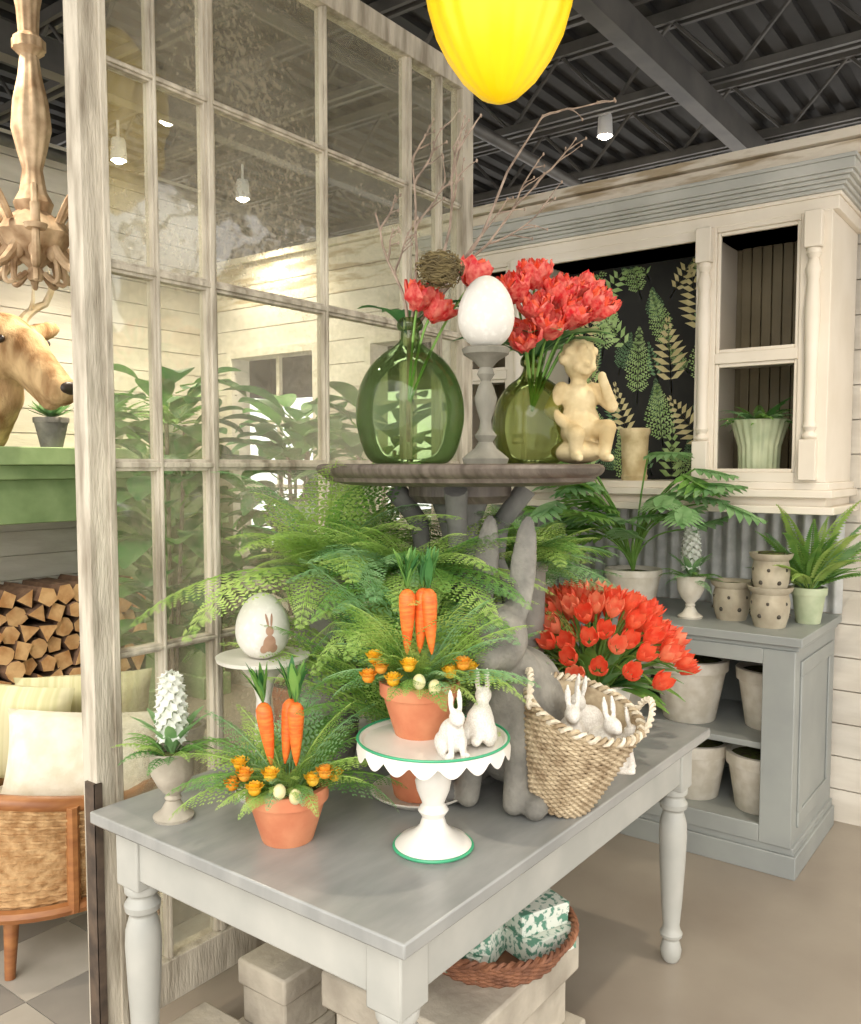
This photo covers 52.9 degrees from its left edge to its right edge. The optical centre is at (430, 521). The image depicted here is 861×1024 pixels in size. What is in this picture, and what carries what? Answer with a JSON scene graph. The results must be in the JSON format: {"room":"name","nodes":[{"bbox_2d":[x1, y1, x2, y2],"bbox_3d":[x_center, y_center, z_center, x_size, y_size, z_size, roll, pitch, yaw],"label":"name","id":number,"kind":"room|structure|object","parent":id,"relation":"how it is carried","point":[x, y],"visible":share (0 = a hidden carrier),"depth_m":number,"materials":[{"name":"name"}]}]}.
{"room":"shop","nodes":[
{"label":"shop","id":0,"kind":"room"},
{"bbox_2d":[0,128,201,583],"bbox_3d":[-3.536,-0.467,4.055,0.150,3.600,6.280,3,5,37],"label":"wall","id":1,"kind":"structure","parent":0,"point":[49,549],"depth_m":5.79,"materials":[{"name":"white wood"}]},
{"bbox_2d":[0,270,72,445],"bbox_3d":[-2.401,-0.973,4.734,0.728,1.230,0.993,-2,4,-33],"label":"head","id":2,"kind":"object","parent":1,"relation":"attached to","point":[27,361],"visible":0.93,"depth_m":4.56},
{"bbox_2d":[249,342,430,398],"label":"window","id":3,"kind":"structure","parent":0,"point":[296,370],"depth_m":15.41,"materials":[{"name":"glass"}]},
{"bbox_2d":[0,0,860,346],"bbox_3d":[-0.608,-2.487,6.870,14.205,0.540,11.100,3,5,37],"label":"ceiling","id":4,"kind":"structure","parent":0,"point":[619,24],"depth_m":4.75,"materials":[{"name":"grey metal"}]},
{"bbox_2d":[0,0,111,290],"bbox_3d":[-1.310,-1.640,2.818,0.462,1.717,0.464,3,5,37],"label":"chandelier","id":5,"kind":"object","parent":4,"relation":"hanging from","point":[30,235],"visible":0.87,"depth_m":2.80,"materials":[{"name":"brown wood"}]},
{"bbox_2d":[110,120,126,164],"bbox_3d":[-1.746,-2.124,4.843,0.090,0.238,0.090,3,5,37],"label":"track light","id":6,"kind":"object","parent":4,"relation":"attached to","point":[118,154],"visible":1,"depth_m":4.82,"materials":[{"name":"white metal"}]},
{"bbox_2d":[159,120,171,125],"bbox_3d":[-1.424,-2.228,4.682,0.090,0.168,0.090,3,5,37],"label":"track light","id":7,"kind":"object","parent":4,"relation":"attached to","point":[160,121],"visible":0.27,"depth_m":4.68,"materials":[{"name":"white"}]},
{"bbox_2d":[236,164,249,202],"bbox_3d":[-1.204,-2.170,5.548,0.090,0.238,0.090,3,5,37],"label":"track light","id":8,"kind":"object","parent":4,"relation":"attached to","point":[242,185],"visible":1,"depth_m":5.52,"materials":[{"name":"white metal"}]},
{"bbox_2d":[426,0,572,104],"bbox_3d":[0.170,-1.746,2.088,0.386,1.430,0.386,3,5,37],"label":"pendant lamp","id":9,"kind":"object","parent":4,"relation":"hanging from","point":[498,49],"visible":1,"depth_m":2.04,"materials":[{"name":"glass"}]},
{"bbox_2d":[597,113,612,139],"bbox_3d":[1.000,-2.277,4.961,0.090,0.168,0.090,3,5,37],"label":"track light","id":10,"kind":"object","parent":4,"relation":"attached to","point":[605,127],"visible":0.94,"depth_m":4.93,"materials":[{"name":"white metal"}]},
{"bbox_2d":[159,683,860,1023],"bbox_3d":[-0.500,1.252,6.095,16.000,0.100,15.000,3,5,37],"label":"floor","id":11,"kind":"structure","parent":0,"point":[757,947],"depth_m":2.90,"materials":[{"name":"concrete"}]},
{"bbox_2d":[0,446,238,710],"bbox_3d":[-2.430,0.424,4.974,0.570,1.700,2.980,3,5,37],"label":"mantel","id":12,"kind":"object","parent":11,"relation":"on","point":[38,484],"visible":0.26,"depth_m":5.05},
{"bbox_2d":[27,402,73,446],"bbox_3d":[-2.171,-0.581,4.949,0.246,0.309,0.240,0,4,6],"label":"potted succulent","id":13,"kind":"object","parent":12,"relation":"on","point":[51,429],"visible":0.65,"depth_m":4.89,"materials":[{"name":"green plant"}]},
{"bbox_2d":[115,386,149,447],"bbox_3d":[-1.928,-0.657,5.246,0.506,0.421,0.608,0,4,0],"label":"plant","id":14,"kind":"object","parent":12,"relation":"on","point":[136,414],"visible":0.24,"depth_m":5.31,"materials":[{"name":"plant"}]},
{"bbox_2d":[137,390,223,448],"bbox_3d":[-1.634,-0.694,5.639,0.602,0.444,0.628,-1,4,-14],"label":"plant","id":15,"kind":"object","parent":12,"relation":"on","point":[169,418],"visible":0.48,"depth_m":5.60,"materials":[{"name":"plant"}]},
{"bbox_2d":[0,734,255,1023],"bbox_3d":[-1.732,1.351,3.794,2.967,0.006,2.637,3,5,37],"label":"floor","id":16,"kind":"structure","parent":11,"relation":"on","point":[50,985],"depth_m":2.75,"materials":[{"name":"beige tile"}]},
{"bbox_2d":[0,574,146,684],"bbox_3d":[-2.571,0.827,4.845,0.450,0.910,2.010,3,5,37],"label":"firewood stack","id":17,"kind":"object","parent":16,"relation":"on","point":[40,629],"visible":0.38,"depth_m":5.02,"materials":[{"name":"brown wood"}]},
{"bbox_2d":[0,777,159,980],"bbox_3d":[-1.355,1.101,2.993,0.801,0.602,0.735,2,4,25],"label":"barrel armchair","id":18,"kind":"object","parent":16,"relation":"on","point":[43,853],"visible":0.52,"depth_m":2.68,"materials":[{"name":"wicker"}]},
{"bbox_2d":[0,684,74,777],"bbox_3d":[-1.516,0.740,3.067,0.521,0.427,0.182,0,4,-7],"label":"throw pillow","id":19,"kind":"object","parent":18,"relation":"on","point":[11,696],"visible":0.3,"depth_m":3.01,"materials":[{"name":"yellow fabric"}]},
{"bbox_2d":[1,708,155,795],"bbox_3d":[-1.188,0.816,2.976,0.551,0.370,0.221,-1,4,-19],"label":"throw pillow","id":20,"kind":"object","parent":18,"relation":"on","point":[45,752],"visible":0.47,"depth_m":2.89,"materials":[{"name":"beige fabric"}]},
{"bbox_2d":[13,668,151,711],"bbox_3d":[-1.304,0.746,3.284,0.483,0.382,0.210,-1,4,-20],"label":"throw pillow","id":21,"kind":"object","parent":18,"relation":"on","point":[135,685],"visible":0.21,"depth_m":3.24,"materials":[{"name":"yellow fabric"}]},
{"bbox_2d":[114,364,253,775],"bbox_3d":[-1.303,0.275,4.325,0.850,2.083,0.838,3,5,37],"label":"leaf plant","id":22,"kind":"object","parent":16,"relation":"on","point":[131,549],"visible":0.52,"depth_m":4.20,"materials":[{"name":"green plant"}]},
{"bbox_2d":[221,385,387,744],"bbox_3d":[-0.609,0.326,4.373,0.868,1.974,0.850,3,5,37],"label":"leaf plant","id":23,"kind":"object","parent":16,"relation":"on","point":[264,428],"visible":0.21,"depth_m":4.21,"materials":[{"name":"plant"}]},
{"bbox_2d":[290,381,446,707],"bbox_3d":[-0.225,0.378,3.827,0.726,1.942,0.773,3,5,37],"label":"leaf plant","id":24,"kind":"object","parent":16,"relation":"on","point":[351,442],"visible":0.12,"depth_m":3.69,"materials":[{"name":"plant"}]},
{"bbox_2d":[169,1002,240,1023],"bbox_3d":[-0.620,1.393,2.286,0.160,0.120,0.200,3,5,37],"label":"box","id":25,"kind":"object","parent":11,"relation":"on","point":[204,1013],"visible":1,"depth_m":2.33,"materials":[{"name":"beige cardboard"}]},
{"bbox_2d":[63,0,472,1023],"bbox_3d":[-0.362,-0.145,2.813,0.070,3.120,1.688,3,5,37],"label":"divider","id":26,"kind":"object","parent":11,"relation":"on","point":[187,964],"visible":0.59,"depth_m":2.31,"materials":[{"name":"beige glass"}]},
{"bbox_2d":[238,943,335,1023],"bbox_3d":[-0.404,1.324,2.420,0.200,0.240,0.200,3,5,37],"label":"box","id":27,"kind":"object","parent":11,"relation":"on","point":[280,987],"visible":0.77,"depth_m":2.36,"materials":[{"name":"beige cardboard"}]},
{"bbox_2d":[222,394,357,733],"bbox_3d":[-0.810,0.244,5.112,0.851,2.041,0.829,3,5,37],"label":"leaf plant","id":28,"kind":"object","parent":11,"relation":"on","point":[280,694],"visible":0.2,"depth_m":5.01,"materials":[{"name":"plant"}]},
{"bbox_2d":[90,712,709,1023],"bbox_3d":[0.034,1.061,2.462,0.979,0.760,1.570,3,5,37],"label":"table","id":29,"kind":"object","parent":11,"relation":"on","point":[342,902],"visible":0.7,"depth_m":1.93,"materials":[{"name":"grey wood"}]},
{"bbox_2d":[110,669,231,825],"bbox_3d":[-0.607,0.526,2.066,0.288,0.358,0.244,-1,4,-14],"label":"urn","id":30,"kind":"object","parent":29,"relation":"on","point":[170,766],"visible":0.93,"depth_m":2.03,"materials":[{"name":"ceramic"}]},
{"bbox_2d":[215,646,309,803],"bbox_3d":[-0.423,0.517,2.200,0.236,0.360,0.236,3,5,37],"label":"cake stand","id":31,"kind":"object","parent":29,"relation":"on","point":[234,658],"visible":0.38,"depth_m":2.16,"materials":[{"name":"white ceramic"}]},
{"bbox_2d":[235,592,289,658],"bbox_3d":[-0.423,0.261,2.183,0.136,0.168,0.136,3,5,37],"label":"egg","id":32,"kind":"object","parent":31,"relation":"on","point":[255,640],"visible":0.95,"depth_m":2.13,"materials":[{"name":"white ceramic"}]},
{"bbox_2d":[165,655,406,848],"bbox_3d":[-0.328,0.501,1.988,0.537,0.418,0.383,-1,4,-13],"label":"flower pot","id":33,"kind":"object","parent":29,"relation":"on","point":[285,802],"visible":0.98,"depth_m":1.90,"materials":[{"name":"ceramic"}]},
{"bbox_2d":[133,454,462,767],"bbox_3d":[-0.208,0.246,2.381,0.764,0.877,1.024,2,4,24],"label":"fern","id":34,"kind":"object","parent":29,"relation":"on","point":[304,585],"visible":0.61,"depth_m":2.29,"materials":[{"name":"green plant"}]},
{"bbox_2d":[384,519,412,548],"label":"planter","id":35,"kind":"object","parent":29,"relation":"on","point":[386,519],"depth_m":2.64,"materials":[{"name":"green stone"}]},
{"bbox_2d":[370,775,457,810],"bbox_3d":[-0.028,0.685,2.196,0.250,0.024,0.250,3,5,37],"label":"saucer","id":36,"kind":"object","parent":29,"relation":"on","point":[387,789],"visible":0.26,"depth_m":2.16,"materials":[{"name":"ceramic"}]},
{"bbox_2d":[220,554,548,802],"bbox_3d":[-0.112,0.367,2.184,0.840,0.645,0.962,-1,4,-8],"label":"potted fern","id":37,"kind":"object","parent":36,"relation":"on","point":[371,693],"visible":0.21,"depth_m":2.08,"materials":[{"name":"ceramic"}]},
{"bbox_2d":[275,513,553,674],"bbox_3d":[-0.034,0.337,2.236,0.736,0.705,0.735,3,5,37],"label":"fern","id":38,"kind":"object","parent":36,"relation":"on","point":[445,566],"visible":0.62,"depth_m":2.07,"materials":[{"name":"green plant"}]},
{"bbox_2d":[356,715,510,863],"bbox_3d":[0.006,0.591,1.901,0.338,0.252,0.338,3,5,37],"label":"cake stand","id":39,"kind":"object","parent":29,"relation":"on","point":[432,841],"visible":0.84,"depth_m":1.85,"materials":[{"name":"white ceramic"}]},
{"bbox_2d":[306,545,541,740],"bbox_3d":[0.026,0.257,1.965,0.536,0.427,0.449,3,5,37],"label":"flower pot","id":40,"kind":"object","parent":39,"relation":"on","point":[417,706],"visible":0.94,"depth_m":1.88,"materials":[{"name":"ceramic"}]},
{"bbox_2d":[434,689,469,759],"bbox_3d":[0.047,0.412,1.785,0.067,0.142,0.104,-2,4,-25],"label":"rabbit figurine","id":41,"kind":"object","parent":39,"relation":"on","point":[450,738],"visible":0.99,"depth_m":1.76,"materials":[{"name":"white ceramic"}]},
{"bbox_2d":[463,668,497,746],"bbox_3d":[0.109,0.397,1.857,0.077,0.163,0.120,1,4,22],"label":"rabbit figurine","id":42,"kind":"object","parent":39,"relation":"on","point":[479,726],"visible":0.95,"depth_m":1.83,"materials":[{"name":"white ceramic"}]},
{"bbox_2d":[429,521,441,546],"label":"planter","id":43,"kind":"object","parent":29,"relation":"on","point":[429,521],"depth_m":2.61,"materials":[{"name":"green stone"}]},
{"bbox_2d":[316,464,604,803],"bbox_3d":[0.080,0.263,2.382,0.776,0.843,0.776,3,5,37],"label":"pedestal stand","id":44,"kind":"object","parent":29,"relation":"on","point":[461,490],"visible":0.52,"depth_m":2.16,"materials":[{"name":"grey wood"}]},
{"bbox_2d":[356,317,463,463],"bbox_3d":[-0.053,-0.337,2.232,0.281,0.373,0.281,3,5,37],"label":"vase","id":45,"kind":"object","parent":44,"relation":"on","point":[369,384],"visible":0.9,"depth_m":2.29,"materials":[{"name":"green glass"}]},
{"bbox_2d":[357,254,493,403],"bbox_3d":[-0.009,-0.493,2.270,0.249,0.388,0.310,-3,5,-36],"label":"tulip bouquet","id":46,"kind":"object","parent":45,"relation":"in","point":[428,300],"visible":0.85,"depth_m":2.18,"materials":[{"name":"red plant"}]},
{"bbox_2d":[375,97,615,441],"bbox_3d":[0.192,-0.677,2.293,0.584,0.930,0.351,-3,5,-36],"label":"branch arrangement","id":47,"kind":"object","parent":45,"relation":"in","point":[409,323],"visible":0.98,"depth_m":2.22,"materials":[{"name":"brown wood"}]},
{"bbox_2d":[415,249,464,288],"bbox_3d":[0.022,-0.608,2.086,0.121,0.084,0.118,-2,4,-25],"label":"nest","id":48,"kind":"object","parent":47,"relation":"on","point":[440,271],"visible":1,"depth_m":2.05,"materials":[{"name":"brown wicker"}]},
{"bbox_2d":[462,345,509,463],"bbox_3d":[0.136,-0.286,2.134,0.120,0.285,0.120,3,5,37],"label":"wooden candlestick","id":49,"kind":"object","parent":44,"relation":"on","point":[485,357],"visible":1,"depth_m":2.11,"materials":[{"name":"grey wood"}]},
{"bbox_2d":[458,275,514,344],"bbox_3d":[0.136,-0.512,2.119,0.139,0.178,0.139,3,5,37],"label":"egg","id":50,"kind":"object","parent":49,"relation":"on","point":[486,316],"visible":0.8,"depth_m":2.07,"materials":[{"name":"white ceramic"}]},
{"bbox_2d":[492,356,561,463],"bbox_3d":[0.284,-0.314,2.422,0.220,0.303,0.220,3,5,37],"label":"vase","id":51,"kind":"object","parent":44,"relation":"on","point":[501,408],"visible":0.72,"depth_m":2.48,"materials":[{"name":"green glass"}]},
{"bbox_2d":[453,257,621,411],"bbox_3d":[0.292,-0.512,2.406,0.435,0.408,0.416,-1,4,-20],"label":"tulip bouquet","id":52,"kind":"object","parent":51,"relation":"in","point":[561,303],"visible":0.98,"depth_m":2.27,"materials":[{"name":"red plant"}]},
{"bbox_2d":[542,339,617,463],"bbox_3d":[0.412,-0.328,2.351,0.201,0.339,0.212,-1,4,-17],"label":"cherub statue","id":53,"kind":"object","parent":44,"relation":"on","point":[586,438],"visible":1,"depth_m":2.33,"materials":[{"name":"paint"}]},
{"bbox_2d":[444,515,565,820],"bbox_3d":[0.208,0.339,2.213,0.328,0.716,0.522,2,4,31],"label":"statue","id":54,"kind":"object","parent":29,"relation":"on","point":[507,709],"visible":0.48,"depth_m":2.08,"materials":[{"name":"grey stone"}]},
{"bbox_2d":[499,519,521,569],"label":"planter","id":55,"kind":"object","parent":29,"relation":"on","point":[513,533],"depth_m":2.45,"materials":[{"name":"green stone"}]},
{"bbox_2d":[526,521,616,652],"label":"planter","id":56,"kind":"object","parent":29,"relation":"on","point":[536,614],"depth_m":2.49,"materials":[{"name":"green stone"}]},
{"bbox_2d":[545,530,622,642],"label":"fern","id":57,"kind":"object","parent":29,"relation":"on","point":[555,576],"depth_m":2.65,"materials":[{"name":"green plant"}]},
{"bbox_2d":[523,667,655,818],"bbox_3d":[0.361,0.527,2.087,0.308,0.364,0.320,-3,5,-37],"label":"wicker basket","id":58,"kind":"object","parent":29,"relation":"on","point":[570,771],"visible":0.83,"depth_m":2.01,"materials":[{"name":"beige wicker"}]},
{"bbox_2d":[561,685,586,732],"bbox_3d":[0.341,0.476,2.091,0.084,0.176,0.131,0,4,6],"label":"rabbit figurine","id":59,"kind":"object","parent":58,"relation":"in","point":[572,718],"visible":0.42,"depth_m":2.06,"materials":[{"name":"white ceramic"}]},
{"bbox_2d":[571,674,603,732],"bbox_3d":[0.387,0.462,2.143,0.131,0.176,0.084,-2,5,-33],"label":"rabbit figurine","id":60,"kind":"object","parent":58,"relation":"in","point":[591,716],"visible":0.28,"depth_m":2.12,"materials":[{"name":"white ceramic"}]},
{"bbox_2d":[587,695,624,769],"bbox_3d":[0.410,0.497,2.063,0.084,0.176,0.131,-2,4,-28],"label":"rabbit figurine","id":61,"kind":"object","parent":58,"relation":"in","point":[611,727],"visible":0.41,"depth_m":2.03,"materials":[{"name":"white ceramic"}]},
{"bbox_2d":[616,707,635,774],"bbox_3d":[0.457,0.526,2.099,0.115,0.155,0.074,1,4,16],"label":"rabbit figurine","id":62,"kind":"object","parent":58,"relation":"in","point":[630,765],"visible":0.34,"depth_m":2.08,"materials":[{"name":"white ceramic"}]},
{"bbox_2d":[535,578,701,713],"bbox_3d":[0.497,0.418,2.673,0.630,0.495,0.623,3,5,37],"label":"tulips","id":63,"kind":"object","parent":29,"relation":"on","point":[613,666],"visible":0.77,"depth_m":2.54,"materials":[{"name":"red plant"}]},
{"bbox_2d":[322,936,584,1023],"bbox_3d":[0.064,1.292,2.292,0.480,0.320,0.580,3,5,37],"label":"stone plinth","id":64,"kind":"object","parent":11,"relation":"on","point":[540,1001],"visible":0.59,"depth_m":2.13,"materials":[{"name":"beige stone"}]},
{"bbox_2d":[442,905,578,988],"bbox_3d":[0.162,1.086,2.292,0.472,0.091,0.471,3,5,37],"label":"wicker tray","id":65,"kind":"object","parent":64,"relation":"on","point":[508,970],"visible":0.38,"depth_m":2.11,"materials":[{"name":"brown wicker"}]},
{"bbox_2d":[445,928,505,981],"bbox_3d":[0.104,1.090,2.248,0.154,0.060,0.224,2,4,28],"label":"gift box","id":66,"kind":"object","parent":65,"relation":"in","point":[499,948],"visible":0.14,"depth_m":2.20,"materials":[{"name":"paper"}]},
{"bbox_2d":[469,923,505,956],"bbox_3d":[0.114,1.033,2.225,0.134,0.055,0.184,1,4,20],"label":"gift box","id":67,"kind":"object","parent":66,"relation":"on","point":[486,947],"visible":0.2,"depth_m":2.13,"materials":[{"name":"paper"}]},
{"bbox_2d":[505,921,575,961],"bbox_3d":[0.260,1.086,2.306,0.164,0.060,0.204,-3,5,-36],"label":"gift box","id":68,"kind":"object","parent":65,"relation":"in","point":[530,947],"visible":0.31,"depth_m":2.22,"materials":[{"name":"paper"}]},
{"bbox_2d":[506,888,568,937],"bbox_3d":[0.250,1.024,2.322,0.154,0.060,0.194,-2,4,-30],"label":"gift box","id":69,"kind":"object","parent":68,"relation":"on","point":[550,910],"visible":0.5,"depth_m":2.24,"materials":[{"name":"paper"}]},
{"bbox_2d":[493,588,841,880],"bbox_3d":[0.864,0.859,4.117,1.850,0.945,0.680,3,5,37],"label":"base cabinet","id":70,"kind":"object","parent":11,"relation":"on","point":[796,809],"visible":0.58,"depth_m":3.48,"materials":[{"name":"grey wood"}]},
{"bbox_2d":[545,536,602,591],"bbox_3d":[0.503,0.220,4.262,0.731,0.312,0.748,3,5,37],"label":"fern","id":71,"kind":"object","parent":70,"relation":"on","point":[549,581],"visible":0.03,"depth_m":4.16,"materials":[{"name":"plant"}]},
{"bbox_2d":[607,645,656,704],"bbox_3d":[0.892,0.708,4.011,0.306,0.260,0.306,3,5,37],"label":"flower pot","id":72,"kind":"object","parent":70,"relation":"in","point":[634,699],"visible":0.04,"depth_m":3.92,"materials":[{"name":"ceramic"}]},
{"bbox_2d":[522,452,767,599],"bbox_3d":[0.837,0.057,3.694,1.122,0.712,0.785,3,5,37],"label":"potted plant","id":73,"kind":"object","parent":70,"relation":"on","point":[644,579],"visible":0.88,"depth_m":3.62,"materials":[{"name":"plant"}]},
{"bbox_2d":[659,524,722,619],"bbox_3d":[1.114,0.210,3.702,0.300,0.405,0.278,3,5,37],"label":"urn","id":74,"kind":"object","parent":70,"relation":"on","point":[690,585],"visible":0.98,"depth_m":3.68,"materials":[{"name":"ceramic"}]},
{"bbox_2d":[653,655,729,723],"bbox_3d":[1.132,0.718,3.781,0.326,0.270,0.326,3,5,37],"label":"flower pot","id":75,"kind":"object","parent":70,"relation":"in","point":[701,691],"visible":0.56,"depth_m":3.67,"materials":[{"name":"ceramic"}]},
{"bbox_2d":[684,739,728,800],"bbox_3d":[1.156,1.064,3.786,0.286,0.240,0.286,3,5,37],"label":"flower pot","id":76,"kind":"object","parent":70,"relation":"in","point":[708,758],"visible":0.39,"depth_m":3.68,"materials":[{"name":"ceramic"}]},
{"bbox_2d":[710,578,752,620],"bbox_3d":[1.284,0.331,3.692,0.180,0.165,0.180,3,5,37],"label":"pot","id":77,"kind":"object","parent":70,"relation":"on","point":[731,597],"visible":0.92,"depth_m":3.63,"materials":[{"name":"ceramic"}]},
{"bbox_2d":[725,743,760,815],"bbox_3d":[1.380,1.075,3.618,0.286,0.240,0.286,3,5,37],"label":"flower pot","id":78,"kind":"object","parent":70,"relation":"in","point":[744,761],"visible":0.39,"depth_m":3.55,"materials":[{"name":"ceramic"}]},
{"bbox_2d":[736,661,762,730],"bbox_3d":[1.436,0.737,3.654,0.286,0.250,0.286,3,5,37],"label":"flower pot","id":79,"kind":"object","parent":70,"relation":"in","point":[749,674],"visible":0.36,"depth_m":3.60,"materials":[{"name":"ceramic"}]},
{"bbox_2d":[747,551,793,628],"bbox_3d":[1.380,0.273,3.515,0.180,0.304,0.180,3,5,37],"label":"pot","id":80,"kind":"object","parent":70,"relation":"on","point":[770,603],"visible":0.98,"depth_m":3.46,"materials":[{"name":"ceramic"}]},
{"bbox_2d":[747,500,860,624],"bbox_3d":[1.553,0.160,3.490,0.558,0.532,0.702,0,4,3],"label":"fern","id":81,"kind":"object","parent":70,"relation":"on","point":[819,567],"visible":0.87,"depth_m":3.48,"materials":[{"name":"plant"}]},
{"bbox_2d":[217,138,860,825],"bbox_3d":[1.286,-0.182,4.295,7.500,3.000,0.140,3,5,37],"label":"wall","id":82,"kind":"structure","parent":0,"point":[360,274],"depth_m":5.39,"materials":[{"name":"beige wood"}]},
{"bbox_2d":[226,342,317,556],"bbox_3d":[-1.064,-0.469,5.980,0.900,1.450,0.100,3,5,37],"label":"window","id":83,"kind":"structure","parent":82,"relation":"in","point":[311,346],"depth_m":5.98,"materials":[{"name":"white wood"}]},
{"bbox_2d":[364,332,430,531],"bbox_3d":[-0.124,-0.547,5.268,0.650,1.200,0.100,3,5,37],"label":"window","id":84,"kind":"structure","parent":82,"relation":"in","point":[369,340],"depth_m":5.30,"materials":[{"name":"white wood"}]},
{"bbox_2d":[198,124,860,271],"bbox_3d":[1.321,-1.597,4.166,7.400,0.240,0.195,3,5,37],"label":"trim","id":85,"kind":"structure","parent":82,"relation":"attached to","point":[852,132],"depth_m":4.35,"materials":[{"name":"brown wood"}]},
{"bbox_2d":[417,150,860,514],"bbox_3d":[0.908,-0.751,4.071,2.064,1.355,0.532,3,5,37],"label":"upper cabinet","id":86,"kind":"object","parent":82,"relation":"attached to","point":[774,249],"visible":0.58,"depth_m":3.74,"materials":[{"name":"white wood"}]},
{"bbox_2d":[619,428,650,480],"bbox_3d":[0.924,-0.306,3.920,0.139,0.235,0.140,3,5,37],"label":"vase","id":87,"kind":"object","parent":86,"relation":"on","point":[634,441],"visible":0.96,"depth_m":3.87,"materials":[{"name":"beige ceramic"}]},
{"bbox_2d":[575,258,696,476],"bbox_3d":[1.043,-0.737,4.252,0.809,1.038,0.001,3,5,37],"label":"wallpaper","id":88,"kind":"object","parent":86,"relation":"attached to","point":[606,322],"visible":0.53,"depth_m":4.21},
{"bbox_2d":[718,397,792,468],"bbox_3d":[1.404,-0.350,3.691,0.365,0.353,0.380,-1,4,-20],"label":"fern","id":89,"kind":"object","parent":86,"relation":"on","point":[759,438],"visible":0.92,"depth_m":3.61,"materials":[{"name":"ceramic"}]},
{"bbox_2d":[492,504,844,613],"bbox_3d":[1.077,0.139,4.355,1.840,0.460,0.020,3,5,37],"label":"backsplash","id":90,"kind":"structure","parent":82,"relation":"attached to","point":[730,544],"depth_m":4.14,"materials":[{"name":"grey metal"}]}
]}

